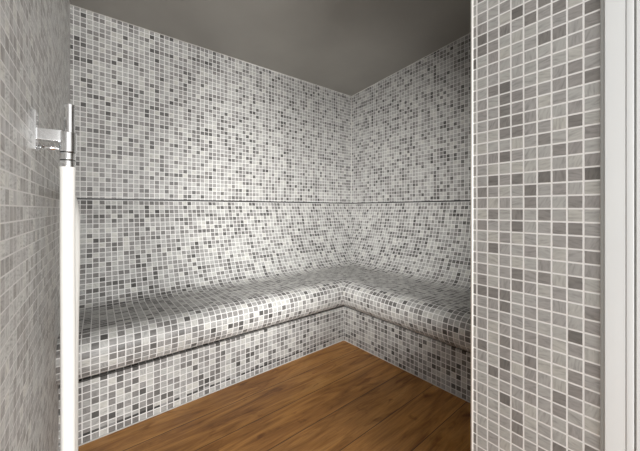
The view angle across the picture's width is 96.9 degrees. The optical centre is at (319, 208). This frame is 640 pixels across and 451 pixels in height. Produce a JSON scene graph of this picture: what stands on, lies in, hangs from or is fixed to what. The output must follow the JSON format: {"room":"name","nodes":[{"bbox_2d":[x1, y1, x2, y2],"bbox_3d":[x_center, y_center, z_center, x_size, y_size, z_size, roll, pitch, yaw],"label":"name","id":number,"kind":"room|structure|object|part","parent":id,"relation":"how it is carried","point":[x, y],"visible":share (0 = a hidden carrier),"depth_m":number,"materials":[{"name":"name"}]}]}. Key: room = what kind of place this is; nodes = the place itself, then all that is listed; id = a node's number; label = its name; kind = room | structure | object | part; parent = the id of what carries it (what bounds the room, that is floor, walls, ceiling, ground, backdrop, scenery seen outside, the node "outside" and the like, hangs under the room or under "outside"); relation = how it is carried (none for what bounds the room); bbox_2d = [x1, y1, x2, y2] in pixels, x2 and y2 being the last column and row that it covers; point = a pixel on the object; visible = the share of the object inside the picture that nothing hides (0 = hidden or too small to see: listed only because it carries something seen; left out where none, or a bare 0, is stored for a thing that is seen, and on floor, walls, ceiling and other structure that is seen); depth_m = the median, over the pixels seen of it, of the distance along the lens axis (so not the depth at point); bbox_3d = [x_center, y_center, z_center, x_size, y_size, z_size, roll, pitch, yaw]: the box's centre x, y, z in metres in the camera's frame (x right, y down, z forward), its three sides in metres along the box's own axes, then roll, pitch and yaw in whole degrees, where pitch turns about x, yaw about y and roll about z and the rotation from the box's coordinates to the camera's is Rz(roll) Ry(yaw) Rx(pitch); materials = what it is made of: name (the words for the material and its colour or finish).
{"room":"spa","nodes":[
{"label":"spa","id":0,"kind":"room"},
{"bbox_2d":[0,0,69,450],"bbox_3d":[-0.797,-0.220,0.737,0.110,2.310,1.949,0,0,-38],"label":"wall","id":1,"kind":"structure","parent":0,"point":[34,34],"depth_m":0.63,"materials":[{"name":"tile"}]},
{"bbox_2d":[30,109,76,153],"bbox_3d":[-0.624,-0.179,0.668,0.078,0.089,0.040,0,0,-38],"label":"holder","id":2,"kind":"object","parent":1,"relation":"attached to","point":[67,141],"visible":0.94,"depth_m":0.66,"materials":[{"name":"silver metal"}]},
{"bbox_3d":[-0.650,-0.179,0.646,0.009,0.089,0.036,0,0,-38],"label":"wall plate","id":3,"kind":"part","parent":2,"relation":"part of","materials":[{"name":"silver metal"}]},
{"bbox_3d":[-0.632,-0.143,0.665,0.042,0.011,0.011,0,0,-38],"label":"rod","id":4,"kind":"part","parent":2,"relation":"part of","materials":[{"name":"silver metal"}]},
{"bbox_3d":[-0.633,-0.172,0.664,0.044,0.028,0.026,0,0,-38],"label":"arm","id":5,"kind":"part","parent":2,"relation":"part of","materials":[{"name":"silver metal"}]},
{"bbox_2d":[59,103,79,450],"bbox_3d":[-0.811,0.272,0.918,0.041,1.048,0.650,0,0,-42],"label":"hose","id":6,"kind":"object","parent":2,"relation":"hanging from","point":[69,226],"visible":1,"depth_m":0.68,"materials":[{"name":"plastic"}]},
{"bbox_2d":[70,5,350,202],"bbox_3d":[-0.553,-0.220,2.236,2.343,2.310,0.110,0,0,-38],"label":"wall","id":7,"kind":"structure","parent":0,"point":[157,116],"depth_m":1.91,"materials":[{"name":"tile"}]},
{"bbox_2d":[70,4,470,96],"bbox_3d":[0.008,-1.175,1.522,2.125,0.140,1.711,0,0,-38],"label":"trim","id":8,"kind":"structure","parent":7,"relation":"attached to","point":[70,4],"depth_m":2.02,"materials":[{"name":"white plastic"}]},
{"bbox_2d":[77,198,470,203],"bbox_3d":[0.010,-0.057,1.543,2.156,0.009,1.741,0,0,-38],"label":"trim","id":9,"kind":"structure","parent":7,"relation":"attached to","point":[77,198],"depth_m":2.05,"materials":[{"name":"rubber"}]},
{"bbox_2d":[351,97,351,202],"bbox_3d":[0.316,-0.596,2.846,0.004,1.068,0.004,0,0,-38],"label":"trim","id":10,"kind":"structure","parent":7,"relation":"attached to","point":[351,97],"depth_m":2.84,"materials":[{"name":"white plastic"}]},
{"bbox_2d":[70,0,470,95],"bbox_3d":[0.095,-1.228,1.409,2.343,0.256,2.211,0,0,-38],"label":"ceiling","id":11,"kind":"structure","parent":0,"point":[347,47],"depth_m":1.83,"materials":[{"name":"grey paint"}]},
{"bbox_2d":[78,340,470,450],"bbox_3d":[0.383,0.968,1.041,2.343,0.066,3.146,0,0,-38],"label":"floor","id":12,"kind":"structure","parent":0,"point":[340,396],"depth_m":1.28,"materials":[{"name":"brown wood"}]},
{"bbox_2d":[56,200,470,450],"bbox_3d":[0.013,0.441,1.567,2.189,0.987,1.774,0,0,-38],"label":"tiled bench","id":13,"kind":"object","parent":12,"relation":"on","point":[180,302],"visible":0.81,"depth_m":1.67,"materials":[{"name":"tile"}]},
{"bbox_3d":[-0.338,0.570,1.721,1.828,0.173,0.398,0,0,-38],"label":"seat","id":14,"kind":"part","parent":13,"relation":"part of","materials":[{"name":"tile"}]},
{"bbox_3d":[-0.426,0.221,2.126,2.189,0.546,0.352,0,0,-38],"label":"backrest","id":15,"kind":"part","parent":13,"relation":"part of","materials":[{"name":"tile"}]},
{"bbox_2d":[78,340,470,446],"bbox_3d":[-0.047,0.934,1.123,1.547,0.007,1.151,0,0,-38],"label":"trim","id":16,"kind":"structure","parent":13,"relation":"attached to","point":[341,340],"depth_m":1.45,"materials":[{"name":"white plastic"}]},
{"bbox_3d":[0.522,0.570,1.742,0.458,0.173,1.422,0,0,-38],"label":"seat","id":17,"kind":"part","parent":13,"relation":"part of","materials":[{"name":"tile"}]},
{"bbox_3d":[0.732,0.221,2.130,0.361,0.546,1.774,0,0,-38],"label":"backrest","id":18,"kind":"part","parent":13,"relation":"part of","materials":[{"name":"tile"}]},
{"bbox_2d":[352,33,470,202],"bbox_3d":[0.938,-0.220,2.143,0.110,2.310,2.021,0,0,-38],"label":"wall","id":19,"kind":"structure","parent":0,"point":[411,129],"depth_m":2.25,"materials":[{"name":"tile"}]},
{"bbox_2d":[473,0,600,450],"bbox_3d":[0.957,-0.220,1.026,1.239,2.310,0.241,0,0,-38],"label":"wall","id":20,"kind":"structure","parent":0,"point":[537,63],"depth_m":0.63,"materials":[{"name":"tile"}]},
{"bbox_2d":[471,0,472,450],"bbox_3d":[0.396,-0.147,0.738,0.007,2.164,0.007,0,0,-38],"label":"trim","id":21,"kind":"structure","parent":20,"relation":"attached to","point":[471,0],"depth_m":0.74,"materials":[{"name":"white plastic"}]},
{"bbox_2d":[601,0,639,450],"bbox_3d":[0.630,-0.116,0.541,0.138,2.101,0.119,0,0,-38],"label":"door frame","id":22,"kind":"structure","parent":20,"relation":"in","point":[620,19],"depth_m":0.53,"materials":[{"name":"white paint"}]},
{"bbox_3d":[0.644,-0.116,0.523,0.138,2.101,0.073,0,0,-38],"label":"frame","id":23,"kind":"part","parent":22,"relation":"part of","materials":[{"name":"white paint"}]}
]}

